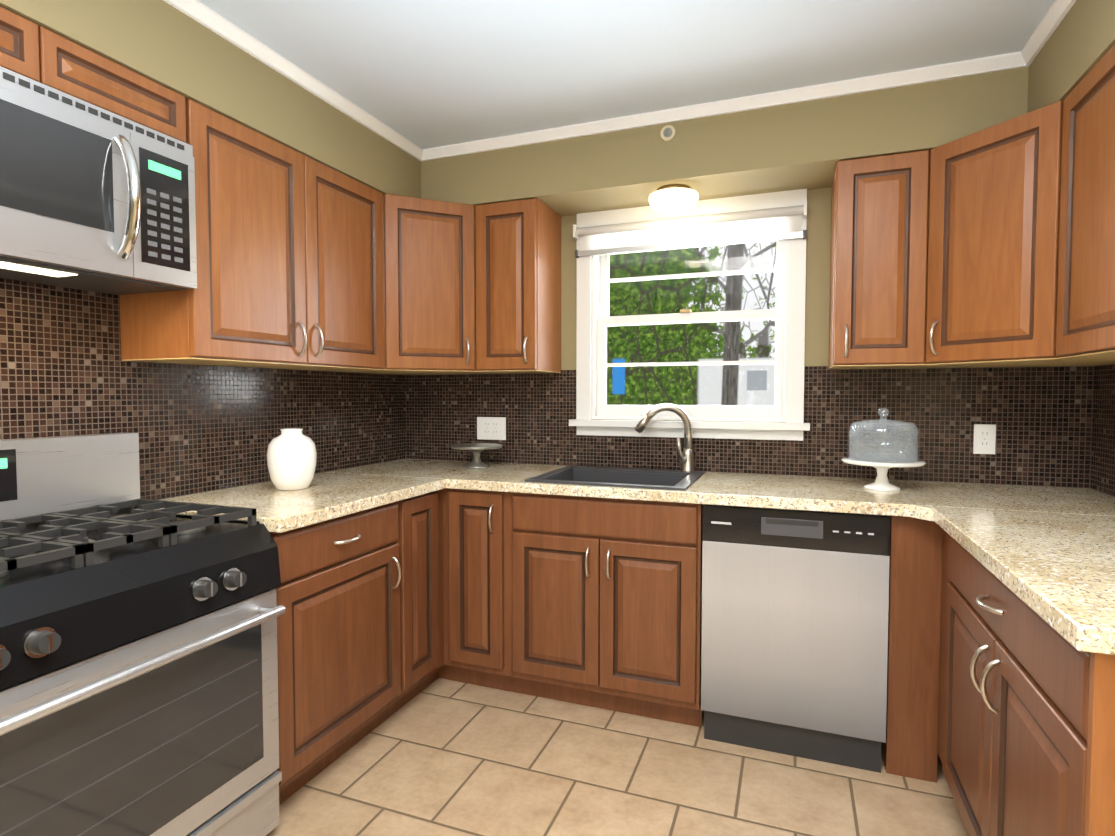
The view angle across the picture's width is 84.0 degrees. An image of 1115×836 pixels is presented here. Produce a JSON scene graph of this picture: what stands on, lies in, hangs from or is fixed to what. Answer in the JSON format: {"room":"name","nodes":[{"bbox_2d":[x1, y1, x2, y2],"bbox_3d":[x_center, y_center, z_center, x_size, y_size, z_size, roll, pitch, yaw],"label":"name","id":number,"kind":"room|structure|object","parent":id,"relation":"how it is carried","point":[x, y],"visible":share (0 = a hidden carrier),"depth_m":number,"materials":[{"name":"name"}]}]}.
{"room":"kitchen","nodes":[
{"label":"kitchen","id":0,"kind":"room"},
{"bbox_2d":[266,678,967,835],"bbox_3d":[-0.233,1.283,0.749,3.340,0.100,4.900,1,2,21],"label":"floor","id":1,"kind":"structure","parent":0,"point":[441,757],"depth_m":2.00,"materials":[{"name":"tile"}]},
{"bbox_2d":[0,433,284,835],"bbox_3d":[-1.183,0.634,1.498,0.684,1.140,0.749,1,2,21],"label":"stove","id":2,"kind":"object","parent":1,"relation":"on","point":[138,671],"visible":1,"depth_m":1.44,"materials":[{"name":"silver metal"}]},
{"bbox_2d":[269,499,408,804],"bbox_3d":[-0.983,0.744,2.158,0.618,0.870,0.608,1,2,21],"label":"base cabinet","id":3,"kind":"object","parent":1,"relation":"on","point":[343,629],"depth_m":2.02,"materials":[{"name":"brown wood"}]},
{"bbox_2d":[405,489,444,700],"bbox_3d":[-0.828,0.728,2.564,0.618,0.870,0.260,1,2,21],"label":"base cabinet","id":4,"kind":"object","parent":1,"relation":"on","point":[425,513],"depth_m":2.50,"materials":[{"name":"brown wood"}]},
{"bbox_2d":[156,469,447,532],"bbox_3d":[-0.907,0.285,2.247,0.660,0.040,0.860,1,2,21],"label":"countertop","id":5,"kind":"structure","parent":4,"relation":"on","point":[337,493],"depth_m":2.15,"materials":[{"name":"stone"}]},
{"bbox_2d":[267,428,316,490],"bbox_3d":[-0.986,0.152,2.299,0.172,0.222,0.172,1,2,21],"label":"vase","id":6,"kind":"object","parent":5,"relation":"on","point":[291,458],"visible":1,"depth_m":2.24,"materials":[{"name":"white ceramic"}]},
{"bbox_2d":[445,488,568,694],"bbox_3d":[-0.227,0.717,2.855,0.338,0.870,0.618,1,2,21],"label":"base cabinet","id":7,"kind":"object","parent":1,"relation":"on","point":[507,553],"depth_m":2.53,"materials":[{"name":"brown wood"}]},
{"bbox_2d":[359,459,495,474],"bbox_3d":[-0.637,0.258,2.956,0.660,0.040,0.480,1,2,21],"label":"countertop","id":8,"kind":"structure","parent":7,"relation":"on","point":[457,467],"depth_m":3.05,"materials":[{"name":"stone"}]},
{"bbox_2d":[344,463,1114,519],"bbox_3d":[0.458,0.274,2.526,3.012,0.040,0.689,1,2,21],"label":"countertop","id":9,"kind":"structure","parent":7,"relation":"on","point":[791,492],"depth_m":2.25,"materials":[{"name":"stone"}]},
{"bbox_2d":[451,443,502,468],"bbox_3d":[-0.389,0.183,2.983,0.250,0.107,0.250,1,2,21],"label":"cake stand","id":10,"kind":"object","parent":9,"relation":"on","point":[476,449],"visible":1,"depth_m":2.95,"materials":[{"name":"grey metal"}]},
{"bbox_2d":[525,465,704,489],"bbox_3d":[0.263,0.344,2.623,0.640,0.204,0.544,1,2,21],"label":"sink","id":11,"kind":"object","parent":9,"relation":"in","point":[668,479],"visible":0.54,"depth_m":2.75,"materials":[{"name":"grey metal"}]},
{"bbox_2d":[635,403,694,471],"bbox_3d":[0.477,0.086,2.751,0.259,0.302,0.101,1,2,21],"label":"faucet","id":12,"kind":"object","parent":9,"relation":"on","point":[686,458],"visible":1,"depth_m":2.72,"materials":[{"name":"silver metal"}]},
{"bbox_2d":[841,408,925,490],"bbox_3d":[1.207,0.113,2.297,0.280,0.300,0.280,1,2,21],"label":"cake dome","id":13,"kind":"object","parent":9,"relation":"on","point":[881,464],"visible":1,"depth_m":2.27,"materials":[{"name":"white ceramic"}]},
{"bbox_2d":[701,504,889,772],"bbox_3d":[0.906,0.738,2.405,0.598,0.862,0.598,1,2,21],"label":"dishwasher","id":14,"kind":"object","parent":1,"relation":"on","point":[794,645],"visible":0.96,"depth_m":2.12,"materials":[{"name":"metal"}]},
{"bbox_2d":[897,516,940,781],"bbox_3d":[1.579,0.746,2.092,0.618,0.870,0.760,1,2,21],"label":"base cabinet","id":15,"kind":"object","parent":1,"relation":"on","point":[919,540],"depth_m":2.01,"materials":[{"name":"brown wood"}]},
{"bbox_2d":[924,503,1114,654],"bbox_3d":[1.266,0.320,1.319,0.642,0.040,1.050,1,2,21],"label":"countertop","id":16,"kind":"structure","parent":15,"relation":"on","point":[1046,554],"depth_m":1.34,"materials":[{"name":"stone"}]},
{"bbox_2d":[933,528,1114,835],"bbox_3d":[1.275,0.777,1.292,0.618,0.870,0.954,1,2,21],"label":"base cabinet","id":17,"kind":"object","parent":1,"relation":"on","point":[999,698],"depth_m":1.27,"materials":[{"name":"brown wood"}]},
{"bbox_2d":[198,0,1054,148],"bbox_3d":[-0.233,-1.215,0.654,3.340,0.100,4.900,1,2,21],"label":"ceiling","id":18,"kind":"structure","parent":0,"point":[424,74],"depth_m":2.04,"materials":[{"name":"paint"}]},
{"bbox_2d":[0,0,1114,216],"bbox_3d":[-0.233,-1.031,0.661,3.040,0.270,4.600,1,2,21],"label":"bulkhead","id":19,"kind":"object","parent":18,"relation":"attached to","point":[807,145],"visible":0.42,"depth_m":2.27,"materials":[{"name":"paint"}]},
{"bbox_2d":[163,0,422,159],"bbox_3d":[-1.389,-1.154,0.920,0.030,0.042,4.270,1,2,21],"label":"crown molding","id":20,"kind":"structure","parent":19,"relation":"attached to","point":[238,37],"depth_m":2.12,"materials":[{"name":"white wood"}]},
{"bbox_2d":[660,125,675,140],"bbox_3d":[0.446,-1.151,2.498,0.060,0.060,0.016,1,2,21],"label":"smoke detector","id":21,"kind":"object","parent":19,"relation":"attached to","point":[668,133],"visible":1,"depth_m":2.49,"materials":[{"name":"beige plastic"}]},
{"bbox_2d":[649,184,698,215],"bbox_3d":[0.493,-0.918,2.632,0.210,0.105,0.210,1,2,21],"label":"ceiling light fixture","id":22,"kind":"object","parent":19,"relation":"attached to","point":[674,200],"visible":1,"depth_m":2.56,"materials":[{"name":"white glass"}]},
{"bbox_2d":[419,52,1014,161],"bbox_3d":[0.458,-1.214,2.484,2.310,0.042,0.030,1,2,21],"label":"crown molding","id":23,"kind":"structure","parent":19,"relation":"attached to","point":[1002,62],"depth_m":2.38,"materials":[{"name":"white wood"}]},
{"bbox_2d":[1015,0,1075,68],"bbox_3d":[0.807,-1.123,0.085,0.030,0.042,4.270,1,2,21],"label":"crown molding","id":24,"kind":"structure","parent":19,"relation":"attached to","point":[1059,9],"depth_m":1.90,"materials":[{"name":"white wood"}]},
{"bbox_2d":[561,187,830,422],"bbox_3d":[0.607,-0.051,2.921,3.030,2.400,0.150,1,2,21],"label":"wall","id":25,"kind":"structure","parent":0,"point":[818,240],"depth_m":2.62,"materials":[{"name":"paint"}]},
{"bbox_2d":[0,278,407,499],"bbox_3d":[-1.296,-0.072,2.162,0.012,0.700,2.580,1,2,21],"label":"tile backsplash","id":26,"kind":"structure","parent":25,"relation":"attached to","point":[65,370],"depth_m":2.10,"materials":[{"name":"tile"}]},
{"bbox_2d":[104,90,387,373],"bbox_3d":[-1.064,-0.578,2.309,0.323,0.760,0.925,1,2,21],"label":"upper cabinet","id":27,"kind":"object","parent":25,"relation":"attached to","point":[290,246],"depth_m":2.08,"materials":[{"name":"brown wood"}]},
{"bbox_2d":[0,66,196,294],"bbox_3d":[-1.320,-0.570,1.504,0.415,0.418,0.749,1,2,21],"label":"microwave","id":28,"kind":"object","parent":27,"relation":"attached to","point":[93,198],"visible":1,"depth_m":1.54,"materials":[{"name":"silver metal"}]},
{"bbox_2d":[388,370,463,374],"bbox_3d":[-0.658,-0.603,2.974,0.608,0.760,0.608,1,2,21],"label":"upper cabinet","id":29,"kind":"object","parent":25,"relation":"attached to","point":[397,372],"depth_m":2.98,"materials":[{"name":"brown wood"}]},
{"bbox_2d":[384,194,475,373],"bbox_3d":[-0.567,-0.596,2.770,0.294,0.752,0.294,1,2,21],"label":"upper cabinet","id":30,"kind":"object","parent":25,"relation":"attached to","point":[430,245],"depth_m":2.76,"materials":[{"name":"brown wood"}]},
{"bbox_2d":[476,198,560,373],"bbox_3d":[-0.181,-0.602,2.945,0.305,0.760,0.323,1,2,21],"label":"upper cabinet","id":31,"kind":"object","parent":25,"relation":"attached to","point":[518,242],"depth_m":2.81,"materials":[{"name":"brown wood"}]},
{"bbox_2d":[569,189,809,440],"bbox_3d":[0.594,-0.445,2.871,1.080,1.068,0.225,1,2,21],"label":"window unit","id":32,"kind":"structure","parent":25,"relation":"in","point":[780,218],"depth_m":2.81,"materials":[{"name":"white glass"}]},
{"bbox_2d":[408,366,1087,487],"bbox_3d":[0.583,0.012,2.846,3.040,0.480,0.012,1,2,21],"label":"tile backsplash","id":33,"kind":"structure","parent":25,"relation":"attached to","point":[1039,415],"depth_m":2.61,"materials":[{"name":"tile"}]},
{"bbox_2d":[477,417,505,439],"bbox_3d":[-0.341,0.054,3.189,0.164,0.116,0.008,1,2,21],"label":"electrical outlet","id":34,"kind":"object","parent":33,"relation":"attached to","point":[491,428],"visible":1,"depth_m":3.19,"materials":[{"name":"white plastic"}]},
{"bbox_2d":[973,424,995,453],"bbox_3d":[1.673,0.083,2.424,0.072,0.116,0.008,1,2,21],"label":"electrical outlet","id":35,"kind":"object","parent":33,"relation":"attached to","point":[984,441],"visible":1,"depth_m":2.42,"materials":[{"name":"white plastic"}]},
{"bbox_2d":[828,150,931,368],"bbox_3d":[1.235,-0.582,2.407,0.305,0.760,0.323,1,2,21],"label":"upper cabinet","id":36,"kind":"object","parent":25,"relation":"attached to","point":[876,303],"depth_m":2.26,"materials":[{"name":"brown wood"}]},
{"bbox_2d":[920,101,1059,365],"bbox_3d":[1.407,-0.567,2.020,0.294,0.752,0.294,1,2,21],"label":"upper cabinet","id":37,"kind":"object","parent":25,"relation":"attached to","point":[992,246],"depth_m":2.00,"materials":[{"name":"brown wood"}]},
{"bbox_2d":[932,362,1114,367],"bbox_3d":[1.611,-0.570,2.111,0.608,0.760,0.608,1,2,21],"label":"trim","id":38,"kind":"structure","parent":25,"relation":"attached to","point":[938,364],"depth_m":2.19,"materials":[{"name":"brown wood"}]},
{"bbox_2d":[1052,44,1114,361],"bbox_3d":[1.456,-0.540,1.303,0.323,0.760,1.015,1,2,21],"label":"upper cabinet","id":39,"kind":"object","parent":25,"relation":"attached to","point":[1083,251],"depth_m":1.67,"materials":[{"name":"brown wood"}]},
{"bbox_2d":[1084,364,1114,496],"bbox_3d":[1.677,0.065,1.464,0.012,0.480,1.780,1,2,21],"label":"tile backsplash","id":40,"kind":"structure","parent":25,"relation":"attached to","point":[1099,476],"depth_m":2.23,"materials":[{"name":"tile"}]},
{"label":"outside","id":41,"kind":"structure","parent":0,"visible":0},
{"bbox_2d":[607,241,775,405],"bbox_3d":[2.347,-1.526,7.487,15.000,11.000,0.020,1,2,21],"label":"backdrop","id":42,"kind":"structure","parent":41,"point":[749,379],"depth_m":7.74,"materials":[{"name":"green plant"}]}
]}

